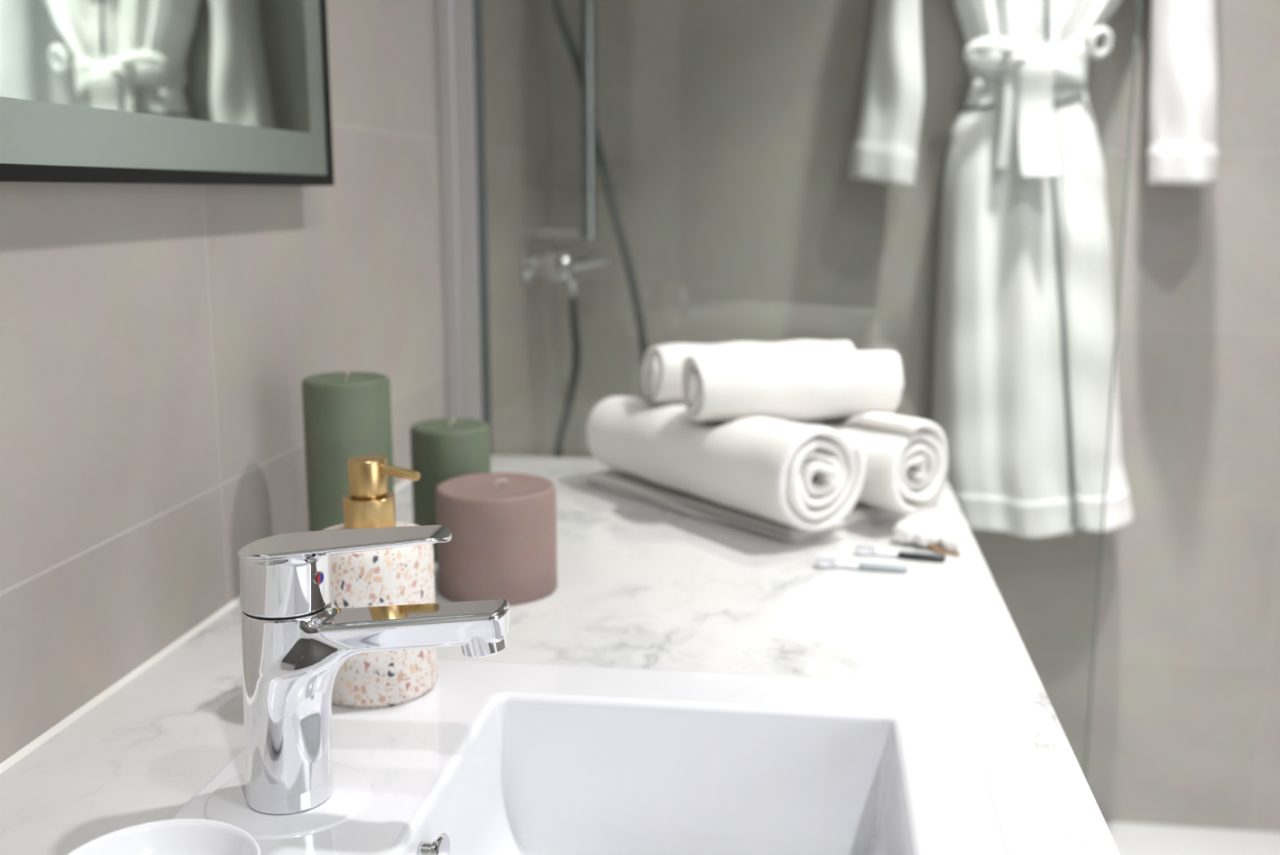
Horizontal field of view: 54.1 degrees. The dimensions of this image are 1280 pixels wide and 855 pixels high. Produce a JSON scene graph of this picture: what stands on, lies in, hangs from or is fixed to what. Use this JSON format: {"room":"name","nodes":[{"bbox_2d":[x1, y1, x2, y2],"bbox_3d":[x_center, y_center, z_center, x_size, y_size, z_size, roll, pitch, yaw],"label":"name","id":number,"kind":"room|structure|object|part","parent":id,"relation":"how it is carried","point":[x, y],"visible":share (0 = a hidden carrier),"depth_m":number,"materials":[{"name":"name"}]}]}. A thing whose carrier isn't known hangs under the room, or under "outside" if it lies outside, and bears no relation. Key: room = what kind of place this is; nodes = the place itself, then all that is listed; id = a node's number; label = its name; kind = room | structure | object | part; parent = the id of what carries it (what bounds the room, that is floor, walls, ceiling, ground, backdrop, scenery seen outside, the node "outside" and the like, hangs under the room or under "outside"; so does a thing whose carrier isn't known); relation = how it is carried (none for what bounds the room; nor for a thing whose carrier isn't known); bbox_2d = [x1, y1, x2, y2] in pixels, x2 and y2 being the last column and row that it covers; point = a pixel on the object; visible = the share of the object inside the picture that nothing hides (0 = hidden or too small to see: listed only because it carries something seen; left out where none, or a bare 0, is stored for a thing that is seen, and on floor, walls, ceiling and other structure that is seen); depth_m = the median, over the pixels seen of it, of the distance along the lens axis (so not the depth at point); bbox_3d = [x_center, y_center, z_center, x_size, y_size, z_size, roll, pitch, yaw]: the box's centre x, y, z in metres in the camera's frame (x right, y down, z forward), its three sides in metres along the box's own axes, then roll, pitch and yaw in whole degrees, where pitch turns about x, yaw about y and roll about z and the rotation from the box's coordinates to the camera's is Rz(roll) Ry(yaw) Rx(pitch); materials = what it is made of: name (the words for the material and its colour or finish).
{"room":"bathroom","nodes":[
{"label":"bathroom","id":0,"kind":"room"},
{"bbox_2d":[0,0,552,763],"bbox_3d":[-0.464,-0.136,0.529,0.120,2.650,3.754,1,11,8],"label":"wall","id":1,"kind":"structure","parent":0,"point":[159,343],"depth_m":1.01,"materials":[{"name":"beige tile"}]},
{"bbox_2d":[0,0,334,186],"bbox_3d":[-0.369,-0.550,0.582,0.031,0.855,1.035,1,11,8],"label":"wall mirror","id":2,"kind":"object","parent":1,"relation":"attached to","point":[237,92],"visible":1,"depth_m":0.86,"materials":[{"name":"black metal"}]},
{"bbox_2d":[0,0,310,133],"bbox_3d":[-0.361,-0.550,0.581,0.009,0.836,1.016,1,11,8],"label":"mirror glass","id":3,"kind":"object","parent":2,"relation":"attached to","point":[67,66],"depth_m":0.85,"materials":[{"name":"silver metal"}]},
{"bbox_2d":[0,479,411,773],"bbox_3d":[-0.367,0.185,0.838,0.004,0.004,1.665,1,11,8],"label":"trim","id":4,"kind":"structure","parent":1,"relation":"attached to","point":[22,753],"depth_m":0.87,"materials":[{"name":"white plastic"}]},
{"bbox_2d":[532,0,596,239],"bbox_3d":[-0.128,-0.856,2.032,0.108,1.088,0.024,1,11,8],"label":"shower rail","id":5,"kind":"object","parent":1,"relation":"attached to","point":[588,230],"visible":1,"depth_m":2.09,"materials":[{"name":"silver metal"}]},
{"bbox_2d":[521,240,612,297],"bbox_3d":[-0.118,-0.262,2.083,0.144,0.093,0.075,1,11,8],"label":"shower mixer","id":6,"kind":"object","parent":1,"relation":"attached to","point":[557,263],"visible":1,"depth_m":2.06,"materials":[{"name":"silver metal"}]},
{"bbox_2d":[563,280,578,297],"bbox_3d":[-0.115,-0.230,2.088,0.025,0.028,0.024,1,11,8],"label":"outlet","id":7,"kind":"object","parent":6,"relation":"attached to","point":[571,287],"depth_m":2.08,"materials":[{"name":"silver metal"}]},
{"bbox_3d":[-0.081,-0.275,2.075,0.068,0.038,0.032,1,11,8],"label":"lever","id":8,"kind":"part","parent":6,"relation":"part of","materials":[{"name":"silver metal"}]},
{"bbox_2d":[552,0,650,457],"bbox_3d":[-0.062,-0.394,2.091,0.173,1.275,0.103,1,11,8],"label":"shower hose","id":9,"kind":"object","parent":6,"relation":"attached to","point":[557,6],"visible":0.59,"depth_m":2.10,"materials":[{"name":"grey metal"}]},
{"bbox_2d":[435,0,1140,777],"bbox_3d":[0.166,-0.129,1.591,0.844,1.956,0.034,1,11,8],"label":"screen","id":10,"kind":"object","parent":1,"relation":"attached to","point":[459,23],"visible":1,"depth_m":1.60,"materials":[{"name":"clear glass"}]},
{"bbox_2d":[546,0,1279,831],"bbox_3d":[0.884,-0.442,2.160,2.100,2.650,0.100,1,11,8],"label":"wall","id":11,"kind":"structure","parent":0,"point":[727,129],"depth_m":2.21,"materials":[{"name":"beige tile"}]},
{"bbox_2d":[1105,820,1279,854],"bbox_3d":[0.583,0.807,2.028,1.599,0.044,0.693,1,11,8],"label":"shower tray","id":12,"kind":"object","parent":11,"relation":"attached to","point":[1130,837],"depth_m":2.25,"materials":[{"name":"white ceramic"}]},
{"bbox_3d":[0.636,1.145,0.616,2.100,0.100,3.554,1,11,8],"label":"floor","id":13,"kind":"structure","parent":0,"visible":0},
{"bbox_3d":[-0.055,0.628,0.880,0.632,0.819,1.650,1,11,8],"label":"vanity cabinet","id":14,"kind":"object","parent":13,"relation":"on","visible":0},
{"bbox_2d":[0,455,1120,854],"bbox_3d":[-0.052,0.210,0.800,0.640,0.030,1.667,1,11,8],"label":"countertop","id":15,"kind":"structure","parent":14,"relation":"on","point":[642,584],"depth_m":0.94,"materials":[{"name":"white stone"}]},
{"bbox_2d":[302,371,394,530],"bbox_3d":[-0.248,0.047,1.070,0.073,0.191,0.073,1,11,8],"label":"pillar candle","id":16,"kind":"object","parent":15,"relation":"on","point":[346,415],"visible":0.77,"depth_m":1.03,"materials":[{"name":"green wax"}]},
{"bbox_2d":[409,417,490,561],"bbox_3d":[-0.179,0.056,1.190,0.075,0.129,0.074,1,11,8],"label":"pillar candle","id":17,"kind":"object","parent":15,"relation":"on","point":[443,449],"visible":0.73,"depth_m":1.16,"materials":[{"name":"green wax"}]},
{"bbox_2d":[435,472,557,604],"bbox_3d":[-0.123,0.092,1.084,0.103,0.097,0.103,1,11,8],"label":"pillar candle","id":18,"kind":"object","parent":15,"relation":"on","point":[502,544],"visible":0.98,"depth_m":1.04,"materials":[{"name":"wax"}]},
{"bbox_2d":[169,657,1008,854],"bbox_3d":[-0.041,0.309,0.626,0.449,0.170,0.595,1,11,8],"label":"washbasin","id":19,"kind":"object","parent":15,"relation":"in","point":[497,757],"visible":0.88,"depth_m":0.83,"materials":[{"name":"white ceramic"}]},
{"bbox_2d":[66,817,260,854],"bbox_3d":[-0.224,0.217,0.578,0.095,0.030,0.095,1,11,8],"label":"bowl","id":20,"kind":"object","parent":19,"relation":"on","point":[177,836],"visible":1,"depth_m":0.61,"materials":[{"name":"white ceramic"}]},
{"bbox_2d":[237,524,510,813],"bbox_3d":[-0.145,0.131,0.684,0.152,0.156,0.049,1,11,8],"label":"tap","id":21,"kind":"object","parent":19,"relation":"on","point":[295,643],"visible":1,"depth_m":0.67,"materials":[{"name":"silver metal"}]},
{"bbox_3d":[-0.159,0.075,0.675,0.117,0.044,0.048,1,11,8],"label":"lever","id":22,"kind":"part","parent":21,"relation":"part of","materials":[{"name":"silver metal"}]},
{"bbox_2d":[321,453,437,707],"bbox_3d":[-0.182,0.099,0.851,0.084,0.161,0.084,1,11,8],"label":"soap dispenser","id":23,"kind":"object","parent":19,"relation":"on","point":[401,575],"visible":0.68,"depth_m":0.82,"materials":[{"name":"stone"}]},
{"bbox_2d":[417,831,450,854],"bbox_3d":[-0.113,0.234,0.682,0.013,0.026,0.026,1,11,8],"label":"overflow cover","id":24,"kind":"object","parent":19,"relation":"attached to","point":[441,846],"visible":1,"depth_m":0.68,"materials":[{"name":"silver metal"}]},
{"bbox_2d":[584,468,938,542],"bbox_3d":[0.128,0.071,1.425,0.237,0.014,0.341,-9,14,-39],"label":"tray","id":25,"kind":"object","parent":15,"relation":"on","point":[862,513],"visible":0.4,"depth_m":1.32,"materials":[{"name":"white stone"}]},
{"bbox_2d":[586,395,866,530],"bbox_3d":[0.073,0.024,1.343,0.109,0.104,0.367,-8,13,-35],"label":"rolled towel","id":26,"kind":"object","parent":25,"relation":"on","point":[802,476],"visible":0.99,"depth_m":1.24,"materials":[{"name":"white fabric"}]},
{"bbox_2d":[642,339,855,402],"bbox_3d":[0.129,-0.066,1.430,0.251,0.067,0.069,-3,11,-16],"label":"rolled towel","id":27,"kind":"object","parent":26,"relation":"on","point":[662,366],"visible":0.29,"depth_m":1.40,"materials":[{"name":"white fabric"}]},
{"bbox_2d":[777,412,947,513],"bbox_3d":[0.183,0.016,1.391,0.095,0.098,0.346,-8,13,-36],"label":"rolled towel","id":28,"kind":"object","parent":25,"relation":"on","point":[906,457],"visible":0.34,"depth_m":1.26,"materials":[{"name":"white fabric"}]},
{"bbox_2d":[681,350,903,421],"bbox_3d":[0.161,-0.043,1.314,0.234,0.076,0.075,-2,11,-13],"label":"rolled towel","id":29,"kind":"object","parent":28,"relation":"on","point":[730,387],"visible":0.98,"depth_m":1.28,"materials":[{"name":"white fabric"}]},
{"bbox_2d":[814,553,907,572],"bbox_3d":[0.202,0.124,1.146,0.084,0.011,0.012,2,11,12],"label":"toothbrush","id":30,"kind":"object","parent":15,"relation":"on","point":[824,563],"visible":1,"depth_m":1.15,"materials":[{"name":"white plastic"}]},
{"bbox_2d":[854,542,945,561],"bbox_3d":[0.245,0.117,1.182,0.084,0.011,0.012,3,11,18],"label":"toothbrush","id":31,"kind":"object","parent":15,"relation":"on","point":[860,548],"visible":1,"depth_m":1.18,"materials":[{"name":"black plastic"}]},
{"bbox_2d":[893,515,963,555],"bbox_3d":[0.286,0.102,1.221,0.074,0.026,0.048,8,13,37],"label":"blossom","id":32,"kind":"object","parent":15,"relation":"on","point":[927,531],"visible":1,"depth_m":1.21,"materials":[{"name":"white plant"}]},
{"bbox_3d":[0.287,0.115,1.198,0.009,0.008,0.042,-8,13,-37],"label":"stem","id":33,"kind":"part","parent":32,"relation":"part of","materials":[{"name":"brown plant"}]},
{"bbox_3d":[0.661,-1.115,1.989,0.040,0.040,0.048,1,11,8],"label":"robe hook","id":34,"kind":"object","parent":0,"visible":0},
{"bbox_2d":[847,0,1218,537],"bbox_3d":[0.638,-0.472,2.035,0.590,1.296,0.185,1,11,8],"label":"bathrobe","id":35,"kind":"object","parent":34,"relation":"hanging from","point":[1025,326],"visible":0.98,"depth_m":2.04,"materials":[{"name":"white fabric"}]}
]}

